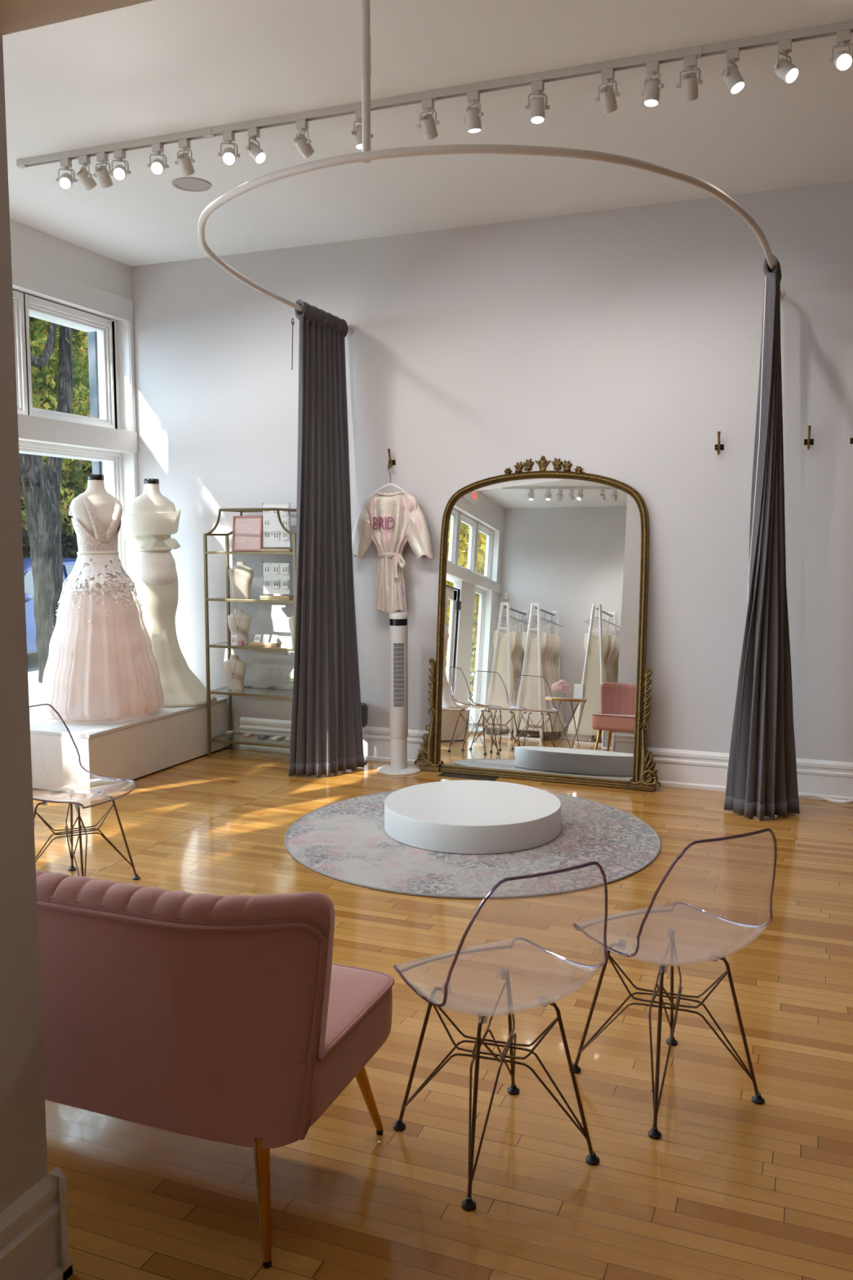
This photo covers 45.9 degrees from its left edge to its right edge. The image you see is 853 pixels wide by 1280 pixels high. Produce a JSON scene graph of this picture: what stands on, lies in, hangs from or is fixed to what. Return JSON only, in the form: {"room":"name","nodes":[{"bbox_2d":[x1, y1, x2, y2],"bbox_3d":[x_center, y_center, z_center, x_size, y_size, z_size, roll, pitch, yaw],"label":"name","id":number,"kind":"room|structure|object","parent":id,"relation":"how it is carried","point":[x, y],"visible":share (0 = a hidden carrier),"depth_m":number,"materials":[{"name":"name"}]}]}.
{"room":"clothing store","nodes":[
{"label":"clothing store","id":0,"kind":"room"},
{"bbox_2d":[0,34,48,1212],"bbox_3d":[-1.199,-0.432,1.950,0.680,3.670,0.380,2,6,21],"label":"wall","id":1,"kind":"structure","parent":0,"point":[23,1134],"depth_m":2.03,"materials":[{"name":"grey paint"}]},
{"bbox_2d":[0,1165,72,1279],"bbox_3d":[-1.199,1.273,2.122,0.740,0.243,0.440,2,6,21],"label":"baseboard","id":2,"kind":"structure","parent":1,"relation":"attached to","point":[33,1240],"depth_m":2.12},
{"bbox_2d":[9,218,133,581],"bbox_3d":[-4.054,-0.611,3.730,0.300,3.670,9.070,2,6,21],"label":"wall","id":3,"kind":"structure","parent":0,"point":[28,245],"depth_m":7.35,"materials":[{"name":"white paint"}]},
{"bbox_2d":[12,289,29,414],"bbox_3d":[-2.990,-1.894,6.469,0.200,0.835,0.950,2,6,21],"label":"window","id":4,"kind":"structure","parent":3,"relation":"in","point":[19,313],"depth_m":6.83,"materials":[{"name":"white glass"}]},
{"bbox_2d":[23,293,117,428],"bbox_3d":[-2.651,-1.981,7.331,0.200,0.835,0.950,2,6,21],"label":"window","id":5,"kind":"structure","parent":3,"relation":"in","point":[35,307],"depth_m":7.46,"materials":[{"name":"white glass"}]},
{"bbox_2d":[11,257,133,322],"bbox_3d":[-3.908,-2.098,3.521,0.014,0.170,9.066,2,6,21],"label":"trim","id":6,"kind":"structure","parent":3,"relation":"attached to","point":[25,276],"depth_m":7.07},
{"bbox_2d":[18,440,125,717],"bbox_3d":[-2.879,-0.403,6.904,0.200,1.950,2.340,2,6,21],"label":"window","id":7,"kind":"structure","parent":3,"relation":"in","point":[114,460],"depth_m":7.55,"materials":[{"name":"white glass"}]},
{"bbox_2d":[17,413,137,453],"bbox_3d":[-3.904,-1.111,3.619,0.022,0.162,9.066,2,6,21],"label":"trim","id":8,"kind":"structure","parent":3,"relation":"attached to","point":[33,428],"depth_m":7.16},
{"bbox_2d":[87,331,102,474],"bbox_3d":[-2.526,-1.665,8.058,0.068,5.100,0.400,2,6,21],"label":"trim","id":9,"kind":"structure","parent":3,"relation":"attached to","point":[91,335],"depth_m":7.84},
{"bbox_2d":[109,319,120,429],"bbox_3d":[-3.933,-1.656,4.058,0.190,0.844,8.090,2,6,21],"label":"trim","id":10,"kind":"structure","parent":3,"relation":"attached to","point":[115,326],"depth_m":7.74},
{"bbox_2d":[128,321,137,558],"bbox_3d":[-2.273,-1.016,7.857,0.032,2.850,0.041,2,6,21],"label":"trim","id":11,"kind":"structure","parent":3,"relation":"attached to","point":[133,455],"depth_m":7.77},
{"bbox_2d":[0,0,153,35],"bbox_3d":[1.771,-1.589,0.665,5.700,1.110,0.380,2,6,21],"label":"beam","id":12,"kind":"structure","parent":0,"point":[15,15],"depth_m":1.84,"materials":[{"name":"paint"}]},
{"bbox_2d":[2,0,852,266],"bbox_3d":[0.323,-2.315,1.837,9.700,0.100,9.470,2,6,21],"label":"ceiling","id":13,"kind":"structure","parent":0,"point":[155,68],"depth_m":4.90,"materials":[{"name":"paint"}]},
{"bbox_2d":[171,177,211,191],"bbox_3d":[-1.378,-2.670,5.904,0.228,0.008,0.228,2,6,21],"label":"ceiling speaker","id":14,"kind":"object","parent":13,"relation":"attached to","point":[185,184],"visible":1,"depth_m":5.89},
{"bbox_2d":[16,19,852,168],"bbox_3d":[0.467,-2.517,4.522,5.796,0.037,0.041,2,6,21],"label":"ceiling track","id":15,"kind":"object","parent":13,"relation":"attached to","point":[828,29],"visible":1,"depth_m":4.61,"materials":[{"name":"white metal"}]},
{"bbox_2d":[55,157,77,190],"bbox_3d":[-1.948,-2.508,5.430,0.104,0.168,0.110,2,6,21],"label":"track spotlight","id":16,"kind":"object","parent":15,"relation":"hanging from","point":[65,181],"visible":1,"depth_m":5.42,"materials":[{"name":"white metal"}]},
{"bbox_2d":[75,155,97,191],"bbox_3d":[-1.825,-2.503,5.403,0.101,0.172,0.101,-1,6,-7],"label":"track spotlight","id":17,"kind":"object","parent":15,"relation":"hanging from","point":[86,178],"visible":1,"depth_m":5.38,"materials":[{"name":"white metal"}]},
{"bbox_2d":[93,151,112,188],"bbox_3d":[-1.722,-2.499,5.363,0.101,0.173,0.100,-3,6,-27],"label":"track spotlight","id":18,"kind":"object","parent":15,"relation":"hanging from","point":[102,173],"visible":1,"depth_m":5.34,"materials":[{"name":"white metal"}]},
{"bbox_2d":[109,149,130,181],"bbox_3d":[-1.619,-2.497,5.306,0.106,0.165,0.111,2,6,21],"label":"track spotlight","id":19,"kind":"object","parent":15,"relation":"hanging from","point":[119,172],"visible":1,"depth_m":5.29,"materials":[{"name":"white metal"}]},
{"bbox_2d":[146,142,168,175],"bbox_3d":[-1.398,-2.488,5.223,0.105,0.165,0.111,2,6,21],"label":"track spotlight","id":20,"kind":"object","parent":15,"relation":"hanging from","point":[157,166],"visible":1,"depth_m":5.21,"materials":[{"name":"white metal"}]},
{"bbox_2d":[174,137,195,176],"bbox_3d":[-1.240,-2.480,5.183,0.100,0.173,0.100,-3,7,-30],"label":"track spotlight","id":21,"kind":"object","parent":15,"relation":"hanging from","point":[184,160],"visible":1,"depth_m":5.16,"materials":[{"name":"white metal"}]},
{"bbox_2d":[217,130,239,165],"bbox_3d":[-0.999,-2.472,5.074,0.104,0.169,0.109,2,6,21],"label":"track spotlight","id":22,"kind":"object","parent":15,"relation":"hanging from","point":[228,156],"visible":1,"depth_m":5.06,"materials":[{"name":"white metal"}]},
{"bbox_2d":[244,126,266,164],"bbox_3d":[-0.855,-2.465,5.027,0.102,0.172,0.101,-2,6,-17],"label":"track spotlight","id":23,"kind":"object","parent":15,"relation":"hanging from","point":[253,150],"visible":1,"depth_m":5.01,"materials":[{"name":"white metal"}]},
{"bbox_2d":[293,119,314,158],"bbox_3d":[-0.603,-2.458,4.945,0.103,0.170,0.103,-1,6,-7],"label":"track spotlight","id":24,"kind":"object","parent":15,"relation":"hanging from","point":[302,144],"visible":1,"depth_m":4.92,"materials":[{"name":"white metal"}]},
{"bbox_2d":[351,109,373,150],"bbox_3d":[-0.309,-2.447,4.823,0.070,0.168,0.104,5,7,39],"label":"track spotlight","id":25,"kind":"object","parent":15,"relation":"hanging from","point":[357,132],"visible":0.57,"depth_m":4.80,"materials":[{"name":"white metal"}]},
{"bbox_2d":[417,97,439,140],"bbox_3d":[0.012,-2.433,4.712,0.099,0.173,0.100,-2,6,-22],"label":"track spotlight","id":26,"kind":"object","parent":15,"relation":"hanging from","point":[428,123],"visible":1,"depth_m":4.69,"materials":[{"name":"white metal"}]},
{"bbox_2d":[463,90,484,133],"bbox_3d":[0.217,-2.426,4.629,0.106,0.170,0.073,2,6,21],"label":"track spotlight","id":27,"kind":"object","parent":15,"relation":"hanging from","point":[473,115],"visible":1,"depth_m":4.61,"materials":[{"name":"white metal"}]},
{"bbox_2d":[525,80,550,124],"bbox_3d":[0.498,-2.415,4.518,0.106,0.170,0.073,2,6,21],"label":"track spotlight","id":28,"kind":"object","parent":15,"relation":"hanging from","point":[537,113],"visible":1,"depth_m":4.50,"materials":[{"name":"white metal"}]},
{"bbox_2d":[595,68,619,113],"bbox_3d":[0.796,-2.404,4.418,0.101,0.173,0.100,-1,6,-12],"label":"track spotlight","id":29,"kind":"object","parent":15,"relation":"hanging from","point":[606,95],"visible":1,"depth_m":4.39,"materials":[{"name":"white metal"}]},
{"bbox_2d":[640,61,664,106],"bbox_3d":[0.974,-2.397,4.340,0.104,0.169,0.072,2,6,21],"label":"track spotlight","id":30,"kind":"object","parent":15,"relation":"hanging from","point":[652,88],"visible":1,"depth_m":4.32,"materials":[{"name":"white metal"}]},
{"bbox_2d":[676,54,702,101],"bbox_3d":[1.126,-2.391,4.294,0.100,0.173,0.100,-3,6,-26],"label":"track spotlight","id":31,"kind":"object","parent":15,"relation":"hanging from","point":[690,81],"visible":1,"depth_m":4.27,"materials":[{"name":"white metal"}]},
{"bbox_2d":[722,47,745,94],"bbox_3d":[1.284,-2.383,4.220,0.096,0.174,0.092,-1,6,-7],"label":"track spotlight","id":32,"kind":"object","parent":15,"relation":"hanging from","point":[735,82],"visible":1,"depth_m":4.20,"materials":[{"name":"white metal"}]},
{"bbox_2d":[773,39,799,84],"bbox_3d":[1.483,-2.377,4.148,0.104,0.172,0.102,2,6,21],"label":"track spotlight","id":33,"kind":"object","parent":15,"relation":"hanging from","point":[784,69],"visible":1,"depth_m":4.13,"materials":[{"name":"white metal"}]},
{"bbox_2d":[828,29,852,71],"bbox_3d":[1.683,-2.372,4.063,0.106,0.165,0.106,-3,7,-30],"label":"track spotlight","id":34,"kind":"object","parent":15,"relation":"hanging from","point":[843,60],"visible":1,"depth_m":4.05,"materials":[{"name":"white metal"}]},
{"bbox_2d":[197,0,784,335],"bbox_3d":[0.245,-2.278,5.183,2.936,0.644,2.931,2,6,21],"label":"rail","id":35,"kind":"object","parent":13,"relation":"hanging from","point":[366,155],"visible":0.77,"depth_m":3.90,"materials":[{"name":"white metal"}]},
{"bbox_2d":[288,299,364,777],"bbox_3d":[-0.638,-0.649,6.821,0.313,3.111,0.686,3,7,29],"label":"curtain","id":36,"kind":"object","parent":35,"relation":"hanging from","point":[326,727],"visible":1,"depth_m":6.79,"materials":[{"name":"grey fabric"}]},
{"bbox_2d":[724,254,799,819],"bbox_3d":[1.978,-0.537,5.710,0.434,3.111,0.264,-2,6,-16],"label":"curtain","id":37,"kind":"object","parent":35,"relation":"hanging from","point":[762,782],"visible":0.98,"depth_m":5.70,"materials":[{"name":"grey fabric"}]},
{"bbox_2d":[32,746,852,1279],"bbox_3d":[0.323,1.416,2.212,9.700,0.060,9.470,2,6,21],"label":"floor","id":38,"kind":"structure","parent":0,"point":[732,1186],"depth_m":2.94,"materials":[{"name":"brown wood"}]},
{"bbox_2d":[29,703,140,879],"bbox_3d":[-1.631,0.729,4.615,0.497,0.826,0.487,2,6,20],"label":"chair","id":39,"kind":"object","parent":38,"relation":"on","point":[71,800],"visible":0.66,"depth_m":4.61,"materials":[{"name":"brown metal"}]},
{"bbox_2d":[29,697,227,794],"bbox_3d":[-2.176,0.696,7.136,0.790,0.388,1.573,2,6,21],"label":"display platform","id":40,"kind":"object","parent":38,"relation":"on","point":[129,748],"visible":0.84,"depth_m":6.60,"materials":[{"name":"white paint"}]},
{"bbox_2d":[70,474,123,577],"bbox_3d":[-2.221,-0.296,6.850,0.306,1.642,0.323,0,6,5],"label":"mannequin","id":41,"kind":"object","parent":40,"relation":"on","point":[103,502],"visible":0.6,"depth_m":6.71,"materials":[{"name":"fabric"}]},
{"bbox_2d":[44,496,159,721],"bbox_3d":[-2.224,-0.228,6.861,0.805,1.482,0.809,5,7,39],"label":"gown","id":42,"kind":"object","parent":41,"relation":"on","point":[101,669],"visible":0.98,"depth_m":6.66,"materials":[{"name":"fabric"}]},
{"bbox_2d":[128,478,177,584],"bbox_3d":[-2.015,-0.361,7.460,0.323,1.650,0.306,0,6,-2],"label":"mannequin","id":43,"kind":"object","parent":40,"relation":"on","point":[151,568],"visible":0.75,"depth_m":7.33,"materials":[{"name":"fabric"}]},
{"bbox_2d":[120,508,217,706],"bbox_3d":[-1.909,-0.259,7.454,0.606,1.434,0.634,-5,8,-40],"label":"gown","id":44,"kind":"object","parent":43,"relation":"on","point":[177,685],"visible":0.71,"depth_m":7.36,"materials":[{"name":"white fabric"}]},
{"bbox_2d":[35,869,394,1268],"bbox_3d":[-0.775,0.938,2.649,1.296,0.803,0.590,2,6,21],"label":"settee","id":45,"kind":"object","parent":38,"relation":"on","point":[231,1020],"visible":0.86,"depth_m":2.26,"materials":[{"name":"pink fabric"}]},
{"bbox_2d":[203,507,296,756],"bbox_3d":[-1.209,-0.044,7.357,0.753,1.816,0.311,2,6,21],"label":"shelf unit","id":46,"kind":"object","parent":38,"relation":"on","point":[246,691],"visible":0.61,"depth_m":7.33,"materials":[{"name":"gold metal"}]},
{"bbox_2d":[225,730,234,734],"bbox_3d":[-1.492,0.702,7.630,0.042,0.018,0.082,1,6,9],"label":"box","id":47,"kind":"object","parent":46,"relation":"on","point":[228,732],"visible":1,"depth_m":7.61,"materials":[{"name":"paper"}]},
{"bbox_2d":[231,634,236,644],"bbox_3d":[-1.408,-0.001,7.350,0.053,0.074,0.008,3,6,25],"label":"card","id":48,"kind":"object","parent":46,"relation":"on","point":[233,637],"visible":1,"depth_m":7.35,"materials":[{"name":"white paper"}]},
{"bbox_2d":[223,654,245,689],"bbox_3d":[-1.428,0.238,7.496,0.181,0.255,0.087,2,6,15],"label":"bust","id":49,"kind":"object","parent":46,"relation":"on","point":[234,667],"visible":1,"depth_m":7.47,"materials":[{"name":"fabric"}]},
{"bbox_2d":[227,608,250,643],"bbox_3d":[-1.390,-0.103,7.468,0.181,0.255,0.087,1,6,11],"label":"bust","id":50,"kind":"object","parent":46,"relation":"on","point":[239,622],"visible":0.91,"depth_m":7.44,"materials":[{"name":"fabric"}]},
{"bbox_2d":[228,561,253,597],"bbox_3d":[-1.362,-0.443,7.405,0.185,0.262,0.077,0,6,-4],"label":"bust","id":51,"kind":"object","parent":46,"relation":"on","point":[241,575],"visible":1,"depth_m":7.37,"materials":[{"name":"fabric"}]},
{"bbox_2d":[238,640,244,645],"bbox_3d":[-1.349,0.023,7.322,0.031,0.034,0.029,2,6,21],"label":"box","id":52,"kind":"object","parent":46,"relation":"on","point":[240,642],"visible":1,"depth_m":7.31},
{"bbox_2d":[231,515,262,551],"bbox_3d":[-1.308,-0.778,7.359,0.236,0.258,0.047,2,6,17],"label":"letter board","id":53,"kind":"object","parent":46,"relation":"on","point":[247,531],"visible":1,"depth_m":7.36,"materials":[{"name":"pink wood"}]},
{"bbox_2d":[242,733,253,737],"bbox_3d":[-1.339,0.712,7.550,0.052,0.014,0.082,2,6,15],"label":"box","id":54,"kind":"object","parent":46,"relation":"on","point":[246,735],"visible":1,"depth_m":7.53,"materials":[{"name":"paper"}]},
{"bbox_2d":[257,734,269,738],"bbox_3d":[-1.214,0.718,7.488,0.054,0.014,0.082,2,6,21],"label":"box","id":55,"kind":"object","parent":46,"relation":"on","point":[262,736],"visible":1,"depth_m":7.47,"materials":[{"name":"paper"}]},
{"bbox_2d":[248,641,280,646],"bbox_3d":[-1.176,0.029,7.330,0.230,0.020,0.060,2,6,21],"label":"card holder","id":56,"kind":"object","parent":46,"relation":"on","point":[260,643],"visible":1,"depth_m":7.31,"materials":[{"name":"brown wood"}]},
{"bbox_2d":[253,634,261,642],"bbox_3d":[-1.237,-0.011,7.366,0.048,0.057,0.031,2,6,19],"label":"card","id":57,"kind":"object","parent":56,"relation":"in","point":[257,637],"visible":1,"depth_m":7.36,"materials":[{"name":"white paper"}]},
{"bbox_2d":[262,634,269,642],"bbox_3d":[-1.171,-0.009,7.340,0.048,0.057,0.031,2,6,19],"label":"card","id":58,"kind":"object","parent":56,"relation":"in","point":[265,638],"visible":1,"depth_m":7.34,"materials":[{"name":"white paper"}]},
{"bbox_2d":[270,635,278,643],"bbox_3d":[-1.106,-0.006,7.315,0.048,0.057,0.031,2,6,19],"label":"card","id":59,"kind":"object","parent":56,"relation":"in","point":[274,637],"visible":1,"depth_m":7.31,"materials":[{"name":"white paper"}]},
{"bbox_2d":[259,502,293,551],"bbox_3d":[-1.081,-0.813,7.254,0.235,0.347,0.075,2,6,18],"label":"display board","id":60,"kind":"object","parent":46,"relation":"on","point":[273,525],"visible":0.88,"depth_m":7.26,"materials":[{"name":"white"}]},
{"bbox_2d":[272,531,279,540],"bbox_3d":[-1.084,-0.751,7.250,0.048,0.064,0.007,2,6,19],"label":"card","id":61,"kind":"object","parent":60,"relation":"attached to","point":[276,534],"visible":1,"depth_m":7.25,"materials":[{"name":"white paper"}]},
{"bbox_2d":[272,506,279,515],"bbox_3d":[-1.084,-0.926,7.233,0.048,0.064,0.007,2,6,19],"label":"card","id":62,"kind":"object","parent":60,"relation":"attached to","point":[274,513],"visible":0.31,"depth_m":7.24,"materials":[{"name":"white paper"}]},
{"bbox_2d":[281,505,288,514],"bbox_3d":[-1.014,-0.929,7.202,0.048,0.064,0.007,2,6,19],"label":"card","id":63,"kind":"object","parent":60,"relation":"attached to","point":[282,506],"visible":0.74,"depth_m":7.20,"materials":[{"name":"white paper"}]},
{"bbox_2d":[281,518,288,527],"bbox_3d":[-1.014,-0.842,7.210,0.048,0.064,0.007,2,6,19],"label":"card","id":64,"kind":"object","parent":60,"relation":"attached to","point":[285,521],"visible":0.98,"depth_m":7.21,"materials":[{"name":"white paper"}]},
{"bbox_2d":[282,530,288,539],"bbox_3d":[-1.014,-0.754,7.219,0.048,0.064,0.007,2,6,19],"label":"card","id":65,"kind":"object","parent":60,"relation":"attached to","point":[285,535],"visible":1,"depth_m":7.22,"materials":[{"name":"white paper"}]},
{"bbox_2d":[259,561,293,598],"bbox_3d":[-1.090,-0.438,7.317,0.235,0.267,0.075,2,6,18],"label":"display board","id":66,"kind":"object","parent":46,"relation":"on","point":[268,576],"visible":0.88,"depth_m":7.32,"materials":[{"name":"white"}]},
{"bbox_2d":[272,564,279,573],"bbox_3d":[-1.094,-0.513,7.300,0.048,0.064,0.007,2,6,18],"label":"card","id":67,"kind":"object","parent":66,"relation":"attached to","point":[275,567],"visible":1,"depth_m":7.30,"materials":[{"name":"white paper"}]},
{"bbox_2d":[272,579,279,588],"bbox_3d":[-1.094,-0.408,7.310,0.048,0.064,0.007,2,6,18],"label":"card","id":68,"kind":"object","parent":66,"relation":"attached to","point":[275,582],"visible":1,"depth_m":7.31,"materials":[{"name":"white paper"}]},
{"bbox_2d":[281,564,288,573],"bbox_3d":[-1.024,-0.510,7.269,0.048,0.064,0.007,2,6,18],"label":"card","id":69,"kind":"object","parent":66,"relation":"attached to","point":[284,567],"visible":1,"depth_m":7.27,"materials":[{"name":"white paper"}]},
{"bbox_2d":[281,579,288,588],"bbox_3d":[-1.024,-0.405,7.280,0.048,0.064,0.007,2,6,18],"label":"card","id":70,"kind":"object","parent":66,"relation":"attached to","point":[284,582],"visible":1,"depth_m":7.28,"materials":[{"name":"white paper"}]},
{"bbox_2d":[271,735,283,740],"bbox_3d":[-1.104,0.723,7.426,0.052,0.016,0.082,3,6,27],"label":"box","id":71,"kind":"object","parent":46,"relation":"on","point":[275,738],"visible":1,"depth_m":7.41,"materials":[{"name":"paper"}]},
{"bbox_2d":[284,736,290,740],"bbox_3d":[-0.997,0.723,7.406,0.047,0.020,0.082,4,7,33],"label":"box","id":72,"kind":"object","parent":46,"relation":"on","point":[288,738],"visible":0.52,"depth_m":7.38,"materials":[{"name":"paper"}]},
{"bbox_2d":[284,668,293,685],"bbox_3d":[-0.902,0.290,7.182,0.229,0.213,0.232,2,6,21],"label":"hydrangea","id":73,"kind":"object","parent":46,"relation":"on","point":[291,676],"visible":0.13,"depth_m":7.15,"materials":[{"name":"white plant"}]},
{"bbox_2d":[288,615,293,645],"bbox_3d":[-0.933,-0.082,7.312,0.174,0.245,0.083,4,7,35],"label":"bust","id":74,"kind":"object","parent":46,"relation":"on","point":[291,620],"visible":0.27,"depth_m":7.31,"materials":[{"name":"fabric"}]},
{"bbox_2d":[360,702,368,764],"bbox_3d":[-0.519,0.667,7.211,0.200,0.430,0.200,2,6,21],"label":"stool","id":75,"kind":"object","parent":38,"relation":"on","point":[364,707],"visible":0.13,"depth_m":7.15,"materials":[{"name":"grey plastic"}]},
{"bbox_2d":[377,612,421,775],"bbox_3d":[-0.191,0.359,6.938,0.306,1.097,0.306,2,6,21],"label":"tower fan","id":76,"kind":"object","parent":38,"relation":"on","point":[398,627],"visible":1,"depth_m":6.89,"materials":[{"name":"white plastic"}]},
{"bbox_2d":[393,642,404,707],"bbox_3d":[-0.190,0.239,6.866,0.073,0.443,0.014,0,6,-2],"label":"grille","id":77,"kind":"object","parent":76,"relation":"attached to","point":[398,647],"depth_m":6.87,"materials":[{"name":"white plastic"}]},
{"bbox_2d":[437,772,498,781],"bbox_3d":[0.282,0.922,6.798,0.400,0.005,0.100,2,6,21],"label":"floor vent","id":78,"kind":"object","parent":38,"relation":"in","point":[446,774],"visible":0.99,"depth_m":6.79,"materials":[{"name":"black metal"}]},
{"bbox_2d":[284,790,661,898],"bbox_3d":[0.244,1.050,5.493,2.018,0.012,2.018,2,6,21],"label":"round rug","id":79,"kind":"object","parent":38,"relation":"on","point":[347,841],"visible":0.77,"depth_m":5.06,"materials":[{"name":"grey carpet"}]},
{"bbox_2d":[384,780,561,854],"bbox_3d":[0.254,0.962,5.566,0.972,0.149,0.972,2,6,21],"label":"platform","id":80,"kind":"object","parent":79,"relation":"on","point":[475,817],"visible":1,"depth_m":5.30,"materials":[{"name":"white paint"}]},
{"bbox_2d":[392,861,608,1210],"bbox_3d":[0.188,0.930,2.618,0.487,0.826,0.497,-3,7,-28],"label":"chair","id":81,"kind":"object","parent":38,"relation":"on","point":[468,1204],"visible":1,"depth_m":2.59,"materials":[{"name":"plastic"}]},
{"bbox_2d":[413,455,661,791],"bbox_3d":[0.739,-0.143,6.691,1.702,2.149,0.246,2,6,22],"label":"floor mirror","id":82,"kind":"object","parent":38,"relation":"on","point":[539,672],"visible":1,"depth_m":6.68,"materials":[{"name":"gold glass"}]},
{"bbox_2d":[568,828,777,1138],"bbox_3d":[0.709,0.901,2.902,0.487,0.826,0.497,-3,6,-26],"label":"chair","id":83,"kind":"object","parent":38,"relation":"on","point":[654,1133],"visible":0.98,"depth_m":2.87,"materials":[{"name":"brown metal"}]},
{"bbox_2d":[798,793,852,804],"bbox_3d":[2.556,0.974,6.095,0.592,0.042,0.067,2,6,21],"label":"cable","id":84,"kind":"object","parent":38,"relation":"on","point":[802,795],"visible":0.95,"depth_m":6.15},
{"bbox_2d":[130,180,852,762],"bbox_3d":[2.013,-0.872,6.319,9.700,3.670,0.200,2,6,21],"label":"wall","id":85,"kind":"structure","parent":0,"point":[619,344],"depth_m":6.57,"materials":[{"name":"white paint"}]},
{"bbox_2d":[387,448,395,469],"bbox_3d":[-0.254,-1.263,7.027,0.054,0.144,0.074,2,6,21],"label":"coat hook","id":86,"kind":"object","parent":85,"relation":"attached to","point":[392,462],"visible":1,"depth_m":7.03,"materials":[{"name":"gold metal"}]},
{"bbox_2d":[364,464,408,499],"bbox_3d":[-0.251,-1.096,7.004,0.389,0.245,0.011,2,6,21],"label":"clothes hanger","id":87,"kind":"object","parent":86,"relation":"hanging from","point":[390,483],"visible":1,"depth_m":7.00,"materials":[{"name":"white plastic"}]},
{"bbox_2d":[351,491,433,613],"bbox_3d":[-0.254,-0.615,7.047,0.647,0.842,0.121,2,6,21],"label":"robe","id":88,"kind":"object","parent":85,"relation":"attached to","point":[391,520],"visible":0.99,"depth_m":7.01,"materials":[{"name":"fabric"}]},
{"bbox_2d":[239,716,852,799],"bbox_3d":[2.436,0.862,6.203,8.300,0.243,0.030,2,6,21],"label":"baseboard","id":89,"kind":"structure","parent":85,"relation":"attached to","point":[680,768],"depth_m":6.50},
{"bbox_2d":[715,431,724,454],"bbox_3d":[1.807,-1.215,6.220,0.054,0.144,0.074,2,6,21],"label":"coat hook","id":90,"kind":"object","parent":85,"relation":"attached to","point":[718,446],"visible":1,"depth_m":6.22,"materials":[{"name":"gold metal"}]},
{"bbox_2d":[804,425,813,449],"bbox_3d":[2.291,-1.211,6.030,0.054,0.144,0.074,2,6,21],"label":"coat hook","id":91,"kind":"object","parent":85,"relation":"attached to","point":[808,442],"visible":1,"depth_m":6.04,"materials":[{"name":"gold metal"}]},
{"label":"outside","id":92,"kind":"structure","parent":0,"visible":0},
{"bbox_2d":[26,650,38,671],"bbox_3d":[-14.566,0.703,11.199,16.800,0.160,70.000,2,6,21],"label":"road","id":93,"kind":"structure","parent":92,"point":[32,656],"depth_m":14.43,"materials":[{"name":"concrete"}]},
{"bbox_2d":[22,530,75,557],"bbox_3d":[-11.926,-4.673,19.889,8.264,9.006,8.529,2,6,21],"label":"street tree","id":94,"kind":"object","parent":93,"relation":"on","point":[26,549],"visible":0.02,"depth_m":20.89,"materials":[{"name":"green plant"}]},
{"bbox_2d":[22,557,76,651],"bbox_3d":[-5.740,-0.423,14.305,2.040,1.479,4.470,2,6,21],"label":"car","id":95,"kind":"object","parent":93,"relation":"on","point":[68,564],"visible":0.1,"depth_m":13.32,"materials":[{"name":"blue paint"}]},
{"bbox_2d":[24,592,31,602],"bbox_3d":[-5.221,-0.549,13.062,0.180,0.126,0.180,2,6,21],"label":"mirror","id":96,"kind":"object","parent":95,"relation":"attached to","point":[27,597],"depth_m":13.02,"materials":[{"name":"blue paint"}]},
{"bbox_2d":[22,512,78,557],"bbox_3d":[-8.959,-5.303,23.580,8.853,9.316,9.317,2,6,21],"label":"street tree","id":97,"kind":"object","parent":93,"relation":"on","point":[64,539],"visible":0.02,"depth_m":21.69,"materials":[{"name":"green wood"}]},
{"bbox_2d":[19,333,92,538],"bbox_3d":[-7.484,-3.386,16.828,5.218,6.882,6.012,2,6,21],"label":"street tree","id":98,"kind":"object","parent":93,"relation":"on","point":[75,475],"visible":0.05,"depth_m":16.59,"materials":[{"name":"green plant"}]},
{"bbox_2d":[22,334,92,558],"bbox_3d":[-5.257,-4.044,20.497,5.588,7.426,5.769,2,6,21],"label":"street tree","id":99,"kind":"object","parent":93,"relation":"on","point":[73,545],"visible":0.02,"depth_m":19.54,"materials":[{"name":"green plant"}]},
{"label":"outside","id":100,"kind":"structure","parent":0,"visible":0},
{"bbox_2d":[27,670,47,702],"bbox_3d":[-4.928,0.971,7.434,3.900,0.100,70.000,2,6,21],"label":"sidewalk","id":101,"kind":"structure","parent":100,"point":[37,691],"depth_m":11.21,"materials":[{"name":"concrete"}]},
{"bbox_2d":[18,315,90,683],"bbox_3d":[-5.642,-3.253,12.802,4.165,7.304,4.847,3,6,24],"label":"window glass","id":102,"kind":"object","parent":101,"relation":"on","point":[51,357],"visible":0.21,"depth_m":11.60,"materials":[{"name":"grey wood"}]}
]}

